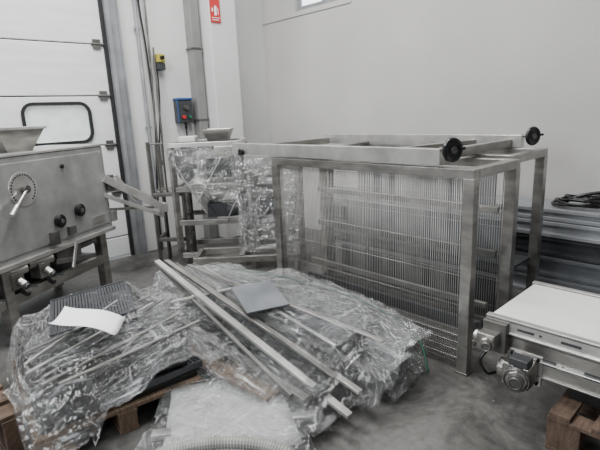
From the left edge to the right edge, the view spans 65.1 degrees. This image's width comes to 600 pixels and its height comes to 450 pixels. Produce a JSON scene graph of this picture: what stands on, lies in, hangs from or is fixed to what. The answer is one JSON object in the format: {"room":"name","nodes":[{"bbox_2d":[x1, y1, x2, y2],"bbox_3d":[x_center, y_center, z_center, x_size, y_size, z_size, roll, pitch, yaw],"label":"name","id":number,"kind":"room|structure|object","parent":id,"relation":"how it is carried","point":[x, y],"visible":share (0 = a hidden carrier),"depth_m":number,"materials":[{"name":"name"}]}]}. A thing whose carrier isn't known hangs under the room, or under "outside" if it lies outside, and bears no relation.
{"room":"factory floor","nodes":[
{"label":"factory floor","id":0,"kind":"room"},
{"bbox_2d":[117,0,273,250],"bbox_3d":[-3.573,-1.716,3.933,8.700,5.000,0.200,-15,18,-42],"label":"wall","id":1,"kind":"structure","parent":0,"point":[166,24],"depth_m":5.76,"materials":[{"name":"white paint"}]},
{"bbox_2d":[0,0,129,257],"bbox_3d":[-3.765,-1.263,3.797,4.470,4.200,0.117,-15,18,-42],"label":"door","id":2,"kind":"structure","parent":1,"relation":"in","point":[53,73],"depth_m":4.91,"materials":[{"name":"white metal"}]},
{"bbox_2d":[97,0,134,254],"bbox_3d":[-2.124,-1.679,5.231,0.035,4.200,0.040,-15,18,-42],"label":"trim","id":3,"kind":"structure","parent":1,"relation":"attached to","point":[100,6],"depth_m":5.32,"materials":[{"name":"black rubber"}]},
{"bbox_2d":[102,0,147,254],"bbox_3d":[-2.031,-1.884,5.210,0.150,4.600,0.060,-15,18,-42],"label":"trim","id":4,"kind":"structure","parent":1,"relation":"attached to","point":[110,7],"depth_m":5.35,"materials":[{"name":"grey metal"}]},
{"bbox_2d":[132,0,163,248],"bbox_3d":[-1.764,-1.847,5.435,0.200,4.400,0.100,-15,18,-42],"label":"pipe","id":5,"kind":"object","parent":1,"relation":"attached to","point":[137,28],"visible":0.77,"depth_m":5.49,"materials":[{"name":"metal"}]},
{"bbox_2d":[137,0,162,248],"bbox_3d":[-1.800,-1.940,5.380,0.059,4.589,0.151,5,15,28],"label":"power cable","id":6,"kind":"object","parent":1,"relation":"attached to","point":[137,0],"visible":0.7,"depth_m":5.46,"materials":[{"name":"black plastic"}]},
{"bbox_2d":[155,54,165,145],"bbox_3d":[-1.665,-1.341,5.610,0.237,1.332,0.150,-15,18,-42],"label":"box","id":7,"kind":"object","parent":1,"relation":"attached to","point":[160,58],"visible":0.8,"depth_m":5.51,"materials":[{"name":"yellow plastic"}]},
{"bbox_2d":[173,98,199,163],"bbox_3d":[-1.397,-1.162,5.891,0.278,0.835,0.170,-15,18,-42],"label":"control box","id":8,"kind":"object","parent":1,"relation":"attached to","point":[183,111],"visible":0.91,"depth_m":5.77,"materials":[{"name":"blue paint"}]},
{"bbox_2d":[209,0,220,22],"bbox_3d":[-1.018,-2.570,5.633,0.140,0.270,0.018,-15,18,-42],"label":"fire sign","id":9,"kind":"object","parent":1,"relation":"attached to","point":[214,5],"visible":1,"depth_m":5.63,"materials":[{"name":"red plastic"}]},
{"bbox_2d":[197,0,243,237],"bbox_3d":[-1.038,-2.301,5.907,0.390,5.000,0.320,-15,18,-42],"label":"pillar","id":10,"kind":"structure","parent":1,"relation":"attached to","point":[218,40],"depth_m":5.87,"materials":[{"name":"white paint"}]},
{"bbox_2d":[0,221,599,449],"bbox_3d":[-0.576,1.386,1.404,8.500,0.100,8.400,-15,18,-42],"label":"floor","id":11,"kind":"structure","parent":0,"point":[443,408],"depth_m":2.62,"materials":[{"name":"concrete"}]},
{"bbox_2d":[0,383,30,449],"bbox_3d":[-2.094,1.049,2.398,1.100,0.220,0.950,10,18,43],"label":"wooden pallet","id":12,"kind":"object","parent":11,"relation":"on","point":[13,435],"visible":0.89,"depth_m":2.33,"materials":[{"name":"brown wood"}]},
{"bbox_2d":[0,126,167,346],"bbox_3d":[-2.092,-0.022,3.944,1.018,1.580,2.370,1,14,15],"label":"machine","id":13,"kind":"object","parent":11,"relation":"on","point":[54,199],"visible":0.94,"depth_m":3.75,"materials":[{"name":"metal"}]},
{"bbox_2d":[15,253,88,290],"bbox_3d":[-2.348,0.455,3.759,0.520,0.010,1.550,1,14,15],"label":"valves","id":14,"kind":"object","parent":13,"relation":"attached to","point":[58,268],"depth_m":4.03,"materials":[{"name":"silver metal"}]},
{"bbox_2d":[11,360,203,449],"bbox_3d":[-1.194,0.939,2.855,0.860,0.144,1.000,-12,17,-35],"label":"wooden pallet","id":15,"kind":"object","parent":11,"relation":"on","point":[124,416],"visible":0.35,"depth_m":2.45,"materials":[{"name":"brown wood"}]},
{"bbox_2d":[16,355,196,434],"bbox_3d":[-1.197,0.844,2.846,0.812,0.036,0.932,-12,17,-35],"label":"tray","id":16,"kind":"object","parent":15,"relation":"on","point":[46,426],"visible":0.23,"depth_m":2.47,"materials":[{"name":"metal"}]},
{"bbox_2d":[17,346,202,425],"bbox_3d":[-1.158,0.806,2.821,0.792,0.036,0.902,-14,17,-39],"label":"tray","id":17,"kind":"object","parent":16,"relation":"on","point":[71,412],"visible":0.32,"depth_m":2.45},
{"bbox_2d":[16,342,186,415],"bbox_3d":[-1.211,0.766,2.816,0.772,0.036,0.872,-12,16,-34],"label":"tray","id":18,"kind":"object","parent":17,"relation":"on","point":[48,408],"visible":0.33,"depth_m":2.45,"materials":[{"name":"silver metal"}]},
{"bbox_2d":[26,347,186,407],"bbox_3d":[-1.180,0.728,2.786,0.752,0.036,0.842,-11,16,-31],"label":"tray","id":19,"kind":"object","parent":18,"relation":"on","point":[40,399],"visible":0.36,"depth_m":2.44,"materials":[{"name":"metal"}]},
{"bbox_2d":[48,335,187,392],"bbox_3d":[-1.188,0.678,2.818,0.732,0.036,0.812,-13,17,-37],"label":"tray","id":20,"kind":"object","parent":19,"relation":"on","point":[184,342],"visible":0.2,"depth_m":2.49,"materials":[{"name":"silver metal"}]},
{"bbox_2d":[16,324,182,388],"bbox_3d":[-1.190,0.647,2.765,0.712,0.036,0.782,-13,17,-38],"label":"tray","id":21,"kind":"object","parent":20,"relation":"on","point":[162,343],"visible":0.3,"depth_m":2.48,"materials":[{"name":"silver metal"}]},
{"bbox_2d":[23,280,172,376],"bbox_3d":[-1.214,0.537,2.760,0.692,0.171,0.753,-11,16,-32],"label":"tray","id":22,"kind":"object","parent":21,"relation":"on","point":[28,324],"depth_m":2.76,"materials":[{"name":"metal"}]},
{"bbox_2d":[28,327,131,369],"bbox_3d":[-1.167,0.627,2.509,0.300,0.036,0.420,5,15,29],"label":"plate","id":23,"kind":"object","parent":22,"relation":"on","point":[66,341],"visible":0.51,"depth_m":2.43,"materials":[{"name":"silver metal"}]},
{"bbox_2d":[1,282,222,447],"bbox_3d":[-1.200,0.716,2.793,1.056,0.517,1.175,-15,18,-42],"label":"plastic film","id":24,"kind":"object","parent":22,"relation":"on","point":[10,390],"visible":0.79,"depth_m":2.55,"materials":[{"name":"clear plastic"}]},
{"bbox_2d":[23,300,116,364],"bbox_3d":[-1.214,0.562,2.550,0.011,0.068,0.662,2,14,19],"label":"rod","id":25,"kind":"object","parent":24,"relation":"on","point":[63,337],"visible":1,"depth_m":2.40,"materials":[{"name":"metal"}]},
{"bbox_2d":[23,295,150,353],"bbox_3d":[-1.149,0.537,2.622,0.011,0.038,0.767,7,16,34],"label":"rod","id":26,"kind":"object","parent":24,"relation":"on","point":[80,327],"visible":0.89,"depth_m":2.46,"materials":[{"name":"silver metal"}]},
{"bbox_2d":[50,306,124,334],"bbox_3d":[-1.113,0.513,2.466,0.317,0.123,0.210,-4,14,-4],"label":"paper sheet","id":27,"kind":"object","parent":24,"relation":"on","point":[110,322],"visible":1,"depth_m":2.50,"materials":[{"name":"white paper"}]},
{"bbox_2d":[25,302,153,374],"bbox_3d":[-1.087,0.584,2.522,0.016,0.068,0.777,6,16,31],"label":"rod","id":28,"kind":"object","parent":24,"relation":"on","point":[151,303],"visible":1,"depth_m":2.40,"materials":[{"name":"metal"}]},
{"bbox_2d":[43,298,164,377],"bbox_3d":[-1.034,0.592,2.588,0.011,0.078,0.846,4,15,25],"label":"rod","id":29,"kind":"object","parent":24,"relation":"on","point":[162,299],"visible":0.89,"depth_m":2.55,"materials":[{"name":"silver metal"}]},
{"bbox_2d":[58,320,199,384],"bbox_3d":[-0.862,0.655,2.487,0.016,0.028,0.802,10,18,41],"label":"rod","id":30,"kind":"object","parent":24,"relation":"on","point":[197,321],"visible":1,"depth_m":2.44,"materials":[{"name":"silver metal"}]},
{"bbox_2d":[46,313,178,383],"bbox_3d":[-0.955,0.632,2.491,0.016,0.058,0.770,8,17,37],"label":"rod","id":31,"kind":"object","parent":22,"relation":"on","point":[176,314],"visible":1,"depth_m":2.44,"materials":[{"name":"silver metal"}]},
{"bbox_2d":[108,299,174,335],"bbox_3d":[-0.996,0.548,2.828,0.360,0.033,0.420,-11,16,-31],"label":"plate","id":32,"kind":"object","parent":22,"relation":"on","point":[153,313],"visible":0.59,"depth_m":2.77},
{"bbox_2d":[145,142,196,263],"bbox_3d":[-1.411,-0.246,5.223,0.367,1.360,0.347,-2,14,0],"label":"stand","id":33,"kind":"object","parent":11,"relation":"on","point":[162,189],"visible":0.71,"depth_m":5.14,"materials":[{"name":"silver metal"}]},
{"bbox_2d":[155,187,171,192],"bbox_3d":[-1.417,-0.394,5.197,0.320,0.015,0.280,-2,14,0],"label":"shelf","id":34,"kind":"object","parent":33,"relation":"attached to","point":[163,189],"depth_m":5.07,"materials":[{"name":"silver metal"}]},
{"bbox_2d":[183,0,217,238],"bbox_3d":[-1.305,-2.256,5.769,0.155,5.000,0.158,-15,18,-42],"label":"post","id":35,"kind":"object","parent":11,"relation":"on","point":[190,7],"visible":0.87,"depth_m":5.83,"materials":[{"name":"metal"}]},
{"bbox_2d":[167,128,251,266],"bbox_3d":[-0.962,-0.322,5.235,0.777,1.463,0.632,-2,14,0],"label":"machine","id":36,"kind":"object","parent":11,"relation":"on","point":[225,176],"visible":0.86,"depth_m":5.01,"materials":[{"name":"silver metal"}]},
{"bbox_2d":[166,145,245,206],"bbox_3d":[-0.972,-0.544,5.172,0.830,0.641,0.657,-3,14,-2],"label":"plastic film","id":37,"kind":"object","parent":36,"relation":"attached to","point":[200,175],"visible":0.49,"depth_m":5.04,"materials":[{"name":"clear plastic"}]},
{"bbox_2d":[163,404,292,448],"bbox_3d":[-0.364,1.040,2.356,0.600,0.100,0.550,-5,14,-8],"label":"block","id":38,"kind":"object","parent":11,"relation":"on","point":[167,441],"visible":0.07,"depth_m":2.27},
{"bbox_2d":[151,410,315,440],"bbox_3d":[-0.321,0.993,2.332,0.808,0.040,0.050,-4,14,-6],"label":"plastic wrap","id":39,"kind":"object","parent":38,"relation":"on","point":[312,415],"visible":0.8,"depth_m":2.34,"materials":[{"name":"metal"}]},
{"bbox_2d":[171,379,302,449],"bbox_3d":[-0.353,0.950,2.378,0.580,0.014,0.660,-6,14,-14],"label":"plastic wrap","id":40,"kind":"object","parent":38,"relation":"on","point":[236,426],"visible":0.73,"depth_m":2.35,"materials":[{"name":"plastic"}]},
{"bbox_2d":[135,371,330,449],"bbox_3d":[-0.303,0.990,2.394,1.041,0.134,0.846,-5,14,-11],"label":"plastic film","id":41,"kind":"object","parent":40,"relation":"on","point":[207,379],"visible":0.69,"depth_m":2.32,"materials":[{"name":"clear plastic"}]},
{"bbox_2d":[155,436,294,449],"bbox_3d":[-0.333,1.043,2.045,0.887,0.183,0.182,-2,14,4],"label":"flexible hose","id":42,"kind":"object","parent":41,"relation":"on","point":[221,442],"visible":1,"depth_m":2.06,"materials":[{"name":"white plastic"}]},
{"bbox_2d":[184,345,279,401],"bbox_3d":[-0.454,0.841,2.729,0.834,0.030,0.100,9,18,40],"label":"wooden plank","id":43,"kind":"object","parent":41,"relation":"on","point":[270,392],"visible":0.66,"depth_m":2.62,"materials":[{"name":"brown wood"}]},
{"bbox_2d":[174,315,309,405],"bbox_3d":[-0.393,0.759,2.758,1.157,0.169,0.050,10,18,42],"label":"metal bar","id":44,"kind":"object","parent":41,"relation":"on","point":[305,398],"visible":0.73,"depth_m":2.70,"materials":[{"name":"metal"}]},
{"bbox_2d":[285,396,310,403],"bbox_3d":[-0.305,0.948,2.536,0.765,0.050,0.040,-3,14,0],"label":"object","id":45,"kind":"object","parent":38,"relation":"on","point":[286,397],"visible":0.08,"depth_m":2.52,"materials":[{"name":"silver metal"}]},
{"bbox_2d":[182,333,290,409],"bbox_3d":[-0.252,0.820,3.180,0.780,0.144,1.160,-15,18,-43],"label":"wooden pallet","id":46,"kind":"object","parent":11,"relation":"on","point":[235,365],"visible":0.06,"depth_m":2.94,"materials":[{"name":"brown wood"}]},
{"bbox_2d":[171,323,328,406],"bbox_3d":[-0.387,0.792,2.890,1.421,0.060,0.085,11,19,43],"label":"metal bar","id":47,"kind":"object","parent":46,"relation":"on","point":[317,397],"visible":0.39,"depth_m":2.58,"materials":[{"name":"metal"}]},
{"bbox_2d":[184,311,338,393],"bbox_3d":[-0.318,0.759,2.971,1.392,0.080,0.085,11,19,43],"label":"metal bar","id":48,"kind":"object","parent":46,"relation":"on","point":[319,376],"visible":0.33,"depth_m":2.78,"materials":[{"name":"silver metal"}]},
{"bbox_2d":[170,264,426,420],"bbox_3d":[-0.235,0.632,3.036,1.336,0.493,1.852,-15,18,-42],"label":"plastic film","id":49,"kind":"object","parent":46,"relation":"on","point":[412,360],"visible":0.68,"depth_m":2.76,"materials":[{"name":"clear plastic"}]},
{"bbox_2d":[149,268,203,318],"bbox_3d":[-0.842,0.484,3.385,0.422,0.336,0.427,-15,18,-42],"label":"plastic film","id":50,"kind":"object","parent":49,"relation":"on","point":[155,287],"visible":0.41,"depth_m":3.43,"materials":[{"name":"clear plastic"}]},
{"bbox_2d":[160,269,292,396],"bbox_3d":[-0.511,0.594,2.870,0.022,0.384,1.384,-14,18,-40],"label":"metal bar","id":51,"kind":"object","parent":49,"relation":"on","point":[214,320],"visible":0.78,"depth_m":2.73,"materials":[{"name":"metal"}]},
{"bbox_2d":[154,259,351,418],"bbox_3d":[-0.382,0.603,2.829,1.670,0.518,0.042,10,18,41],"label":"metal bar","id":52,"kind":"object","parent":49,"relation":"on","point":[254,339],"visible":1,"depth_m":2.74,"materials":[{"name":"metal"}]},
{"bbox_2d":[175,262,335,378],"bbox_3d":[-0.366,0.537,2.951,0.018,0.321,1.552,-15,18,-42],"label":"metal bar","id":53,"kind":"object","parent":49,"relation":"on","point":[276,335],"visible":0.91,"depth_m":2.65,"materials":[{"name":"metal"}]},
{"bbox_2d":[164,259,362,394],"bbox_3d":[-0.328,0.558,2.901,1.671,0.426,0.036,9,18,40],"label":"metal bar","id":54,"kind":"object","parent":49,"relation":"on","point":[339,378],"visible":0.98,"depth_m":2.87,"materials":[{"name":"silver metal"}]},
{"bbox_2d":[203,266,336,346],"bbox_3d":[-0.268,0.488,3.072,0.018,0.152,1.402,-14,18,-39],"label":"metal bar","id":55,"kind":"object","parent":49,"relation":"on","point":[207,268],"visible":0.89,"depth_m":2.79,"materials":[{"name":"metal"}]},
{"bbox_2d":[194,274,372,376],"bbox_3d":[-0.232,0.570,2.981,1.577,0.309,0.030,8,17,38],"label":"metal bar","id":56,"kind":"object","parent":49,"relation":"on","point":[358,366],"visible":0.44,"depth_m":2.75,"materials":[{"name":"metal"}]},
{"bbox_2d":[187,264,384,342],"bbox_3d":[-0.184,0.472,3.058,1.598,0.201,0.030,7,17,35],"label":"metal bar","id":57,"kind":"object","parent":49,"relation":"on","point":[294,306],"visible":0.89,"depth_m":2.87,"materials":[{"name":"silver metal"}]},
{"bbox_2d":[231,280,289,313],"bbox_3d":[-0.263,0.459,3.043,0.280,0.054,0.358,-8,15,-22],"label":"metal plate","id":58,"kind":"object","parent":57,"relation":"on","point":[264,295],"visible":1,"depth_m":3.02,"materials":[{"name":"grey metal"}]},
{"bbox_2d":[194,270,398,355],"bbox_3d":[-0.118,0.543,3.136,1.661,0.239,0.040,7,17,35],"label":"metal bar","id":59,"kind":"object","parent":49,"relation":"on","point":[366,340],"visible":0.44,"depth_m":2.76,"materials":[{"name":"silver metal"}]},
{"bbox_2d":[183,262,432,388],"bbox_3d":[-0.047,0.584,3.215,0.682,0.443,1.780,-15,18,-42],"label":"plastic film","id":60,"kind":"object","parent":49,"relation":"on","point":[272,272],"visible":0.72,"depth_m":3.06,"materials":[{"name":"clear plastic"}]},
{"bbox_2d":[171,283,250,302],"bbox_3d":[-0.575,0.451,3.132,0.563,0.022,0.030,-10,16,-30],"label":"metal bar","id":61,"kind":"object","parent":60,"relation":"on","point":[225,289],"visible":0.54,"depth_m":3.06,"materials":[{"name":"metal"}]},
{"bbox_2d":[210,268,407,346],"bbox_3d":[-0.041,0.530,3.243,1.666,0.209,0.040,8,17,36],"label":"metal bar","id":62,"kind":"object","parent":49,"relation":"on","point":[382,334],"visible":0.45,"depth_m":2.85,"materials":[{"name":"metal"}]},
{"bbox_2d":[230,267,410,339],"bbox_3d":[0.059,0.528,3.360,1.568,0.189,0.040,8,17,38],"label":"metal bar","id":63,"kind":"object","parent":49,"relation":"on","point":[242,274],"visible":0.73,"depth_m":3.61,"materials":[{"name":"silver metal"}]},
{"bbox_2d":[220,267,428,372],"bbox_3d":[0.115,0.593,3.379,1.804,0.352,0.194,8,17,38],"label":"strap","id":64,"kind":"object","parent":49,"relation":"attached to","point":[329,289],"visible":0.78,"depth_m":3.26,"materials":[{"name":"plastic"}]},
{"bbox_2d":[307,364,355,388],"bbox_3d":[-0.229,0.731,3.031,1.422,0.100,0.085,11,19,43],"label":"metal bar","id":65,"kind":"object","parent":46,"relation":"on","point":[346,372],"visible":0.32,"depth_m":2.56,"materials":[{"name":"silver metal"}]},
{"bbox_2d":[185,301,344,373],"bbox_3d":[-0.288,0.682,2.984,1.356,0.085,0.090,9,18,41],"label":"metal bar","id":66,"kind":"object","parent":65,"relation":"on","point":[327,360],"visible":0.53,"depth_m":2.80,"materials":[{"name":"silver metal"}]},
{"bbox_2d":[345,362,364,377],"bbox_3d":[-0.159,0.727,3.119,1.391,0.060,0.085,11,19,43],"label":"metal bar","id":67,"kind":"object","parent":46,"relation":"on","point":[358,373],"visible":0.14,"depth_m":2.63,"materials":[{"name":"metal"}]},
{"bbox_2d":[200,296,358,367],"bbox_3d":[-0.202,0.650,3.062,1.357,0.105,0.090,9,18,41],"label":"metal bar","id":68,"kind":"object","parent":67,"relation":"on","point":[348,352],"visible":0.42,"depth_m":2.88,"materials":[{"name":"silver metal"}]},
{"bbox_2d":[208,292,352,352],"bbox_3d":[-0.179,0.597,3.052,1.188,0.095,0.110,9,18,40],"label":"metal bar","id":69,"kind":"object","parent":68,"relation":"on","point":[340,348],"visible":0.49,"depth_m":2.74,"materials":[{"name":"silver metal"}]},
{"bbox_2d":[359,355,380,371],"bbox_3d":[-0.069,0.698,3.179,1.422,0.080,0.085,11,19,43],"label":"metal bar","id":70,"kind":"object","parent":46,"relation":"on","point":[370,357],"visible":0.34,"depth_m":2.70,"materials":[{"name":"silver metal"}]},
{"bbox_2d":[349,342,372,359],"bbox_3d":[-0.115,0.637,3.144,1.356,0.085,0.090,9,18,41],"label":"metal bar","id":71,"kind":"object","parent":70,"relation":"on","point":[362,344],"visible":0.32,"depth_m":2.71,"materials":[{"name":"metal"}]},
{"bbox_2d":[224,287,367,344],"bbox_3d":[-0.078,0.571,3.145,1.188,0.095,0.110,9,18,40],"label":"metal bar","id":72,"kind":"object","parent":71,"relation":"on","point":[361,337],"visible":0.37,"depth_m":2.75,"materials":[{"name":"metal"}]},
{"bbox_2d":[271,279,372,324],"bbox_3d":[0.048,0.512,3.171,0.849,0.054,0.300,8,17,38],"label":"plate","id":73,"kind":"object","parent":72,"relation":"on","point":[274,281],"visible":0.46,"depth_m":3.12,"materials":[{"name":"silver metal"}]},
{"bbox_2d":[258,301,362,344],"bbox_3d":[0.026,0.573,2.881,0.699,0.047,0.240,9,18,40],"label":"plate","id":74,"kind":"object","parent":73,"relation":"on","point":[320,327],"visible":0.56,"depth_m":2.80,"materials":[{"name":"silver metal"}]},
{"bbox_2d":[371,350,387,360],"bbox_3d":[0.000,0.665,3.260,1.392,0.100,0.085,11,19,43],"label":"metal bar","id":75,"kind":"object","parent":46,"relation":"on","point":[382,356],"visible":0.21,"depth_m":2.78,"materials":[{"name":"silver metal"}]},
{"bbox_2d":[385,343,402,357],"bbox_3d":[0.091,0.666,3.327,1.421,0.060,0.085,11,19,43],"label":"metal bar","id":76,"kind":"object","parent":46,"relation":"on","point":[399,348],"visible":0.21,"depth_m":2.85,"materials":[{"name":"metal"}]},
{"bbox_2d":[382,328,396,344],"bbox_3d":[0.059,0.591,3.303,1.356,0.085,0.090,9,18,41],"label":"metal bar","id":77,"kind":"object","parent":76,"relation":"on","point":[388,330],"visible":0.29,"depth_m":2.89,"materials":[{"name":"silver metal"}]},
{"bbox_2d":[193,244,300,277],"bbox_3d":[-0.525,0.384,4.817,1.061,0.250,0.401,-2,14,0],"label":"steel frame","id":78,"kind":"object","parent":11,"relation":"on","point":[200,257],"visible":0.65,"depth_m":4.64,"materials":[{"name":"silver metal"}]},
{"bbox_2d":[214,146,305,268],"bbox_3d":[-0.407,-0.227,5.100,0.894,1.295,0.579,-2,14,0],"label":"bench","id":79,"kind":"object","parent":11,"relation":"on","point":[256,161],"visible":0.55,"depth_m":4.87,"materials":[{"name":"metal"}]},
{"bbox_2d":[236,157,299,253],"bbox_3d":[-0.295,-0.255,5.035,0.652,1.009,0.713,-1,14,6],"label":"plastic film","id":80,"kind":"object","parent":79,"relation":"hanging from","point":[237,160],"visible":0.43,"depth_m":4.85,"materials":[{"name":"clear plastic"}]},
{"bbox_2d":[271,157,520,375],"bbox_3d":[0.609,0.128,3.526,0.630,1.252,1.740,-15,18,-42],"label":"metal rack","id":81,"kind":"object","parent":11,"relation":"on","point":[464,317],"visible":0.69,"depth_m":3.23,"materials":[{"name":"silver metal"}]},
{"bbox_2d":[372,318,425,401],"bbox_3d":[0.493,0.760,2.901,0.473,0.285,0.553,-15,18,-42],"label":"plastic film","id":82,"kind":"object","parent":11,"relation":"on","point":[406,349],"visible":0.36,"depth_m":2.78,"materials":[{"name":"clear plastic"}]},
{"bbox_2d":[329,144,547,311],"bbox_3d":[1.038,-0.010,3.991,0.600,1.268,1.730,-15,18,-42],"label":"metal rack","id":83,"kind":"object","parent":11,"relation":"on","point":[540,155],"visible":0.24,"depth_m":3.69,"materials":[{"name":"silver metal"}]},
{"bbox_2d":[232,126,543,165],"bbox_3d":[0.580,-0.663,3.753,1.321,0.170,2.179,-15,18,-42],"label":"frame","id":84,"kind":"object","parent":83,"relation":"on","point":[427,149],"visible":1,"depth_m":3.47,"materials":[{"name":"metal"}]},
{"bbox_2d":[335,233,528,273],"bbox_3d":[1.047,0.188,4.039,0.480,0.020,1.610,-15,18,-42],"label":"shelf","id":85,"kind":"object","parent":83,"relation":"attached to","point":[519,259],"depth_m":3.76,"materials":[{"name":"grey metal"}]},
{"bbox_2d":[321,233,599,294],"bbox_3d":[1.624,0.391,4.568,0.200,0.168,3.750,-15,18,-42],"label":"beam","id":86,"kind":"structure","parent":11,"relation":"on","point":[519,277],"depth_m":4.12,"materials":[{"name":"grey metal"}]},
{"bbox_2d":[335,218,599,286],"bbox_3d":[1.609,0.223,4.521,0.200,0.168,3.450,-15,18,-42],"label":"beam","id":87,"kind":"structure","parent":86,"relation":"on","point":[586,273],"depth_m":3.83,"materials":[{"name":"grey metal"}]},
{"bbox_2d":[334,201,599,264],"bbox_3d":[1.617,0.054,4.494,0.200,0.158,3.650,-15,18,-42],"label":"beam","id":88,"kind":"structure","parent":87,"relation":"on","point":[555,247],"depth_m":3.84,"materials":[{"name":"grey metal"}]},
{"bbox_2d":[341,195,599,244],"bbox_3d":[1.751,-0.056,4.286,0.200,0.128,3.500,-15,18,-42],"label":"beam","id":89,"kind":"structure","parent":88,"relation":"on","point":[554,229],"depth_m":3.81,"materials":[{"name":"grey metal"}]},
{"bbox_2d":[334,181,599,226],"bbox_3d":[1.756,-0.208,4.402,0.400,0.098,3.600,-15,18,-42],"label":"beam","id":90,"kind":"structure","parent":89,"relation":"on","point":[575,215],"depth_m":3.81,"materials":[{"name":"grey metal"}]},
{"bbox_2d":[551,194,599,208],"bbox_3d":[2.265,-0.204,3.812,0.304,0.104,0.416,-15,18,-42],"label":"coil","id":91,"kind":"object","parent":90,"relation":"on","point":[594,200],"visible":0.91,"depth_m":3.72,"materials":[{"name":"black plastic"}]},
{"bbox_2d":[558,191,599,206],"bbox_3d":[2.404,-0.187,3.636,0.722,0.150,0.083,8,17,36],"label":"hose","id":92,"kind":"object","parent":90,"relation":"on","point":[595,192],"visible":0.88,"depth_m":3.71,"materials":[{"name":"black plastic"}]},
{"bbox_2d":[545,388,599,449],"bbox_3d":[1.875,0.957,2.104,0.900,0.200,1.140,-15,18,-42],"label":"wooden pallet","id":93,"kind":"object","parent":11,"relation":"on","point":[566,429],"visible":0.67,"depth_m":2.17,"materials":[{"name":"brown wood"}]},
{"bbox_2d":[496,334,599,408],"bbox_3d":[1.712,0.740,2.051,0.814,0.257,1.450,-15,18,-42],"label":"conveyor","id":94,"kind":"object","parent":93,"relation":"on","point":[526,363],"visible":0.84,"depth_m":2.24,"materials":[{"name":"silver metal"}]},
{"bbox_2d":[473,281,599,374],"bbox_3d":[1.678,0.660,2.065,0.794,0.286,1.640,-15,18,-42],"label":"conveyor","id":95,"kind":"object","parent":94,"relation":"on","point":[565,319],"visible":0.97,"depth_m":2.36,"materials":[{"name":"metal"}]},
{"bbox_2d":[262,0,599,229],"bbox_3d":[2.464,-1.922,3.694,0.200,5.000,8.400,-15,18,-42],"label":"wall","id":96,"kind":"structure","parent":0,"point":[357,66],"depth_m":4.74,"materials":[{"name":"paint"}]},
{"bbox_2d":[262,0,350,24],"bbox_3d":[0.053,-2.689,5.987,0.075,0.025,1.600,-15,18,-42],"label":"trim","id":97,"kind":"structure","parent":96,"relation":"attached to","point":[348,1],"depth_m":5.88,"materials":[{"name":"paint"}]},
{"bbox_2d":[298,0,336,10],"bbox_3d":[0.282,-3.260,5.675,0.060,1.140,0.900,-15,18,-42],"label":"window","id":98,"kind":"structure","parent":96,"relation":"in","point":[302,4],"depth_m":5.95,"materials":[{"name":"white glass"}]},
{"bbox_3d":[-0.028,0.604,3.221,0.209,0.105,1.359,-15,18,-42],"label":"metal bar","id":99,"kind":"object","parent":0,"visible":0},
{"bbox_2d":[248,279,381,334],"bbox_3d":[0.023,0.544,3.238,1.188,0.095,0.110,9,18,40],"label":"metal bar","id":100,"kind":"object","parent":99,"relation":"on","point":[362,320],"visible":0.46,"depth_m":2.89,"materials":[{"name":"silver metal"}]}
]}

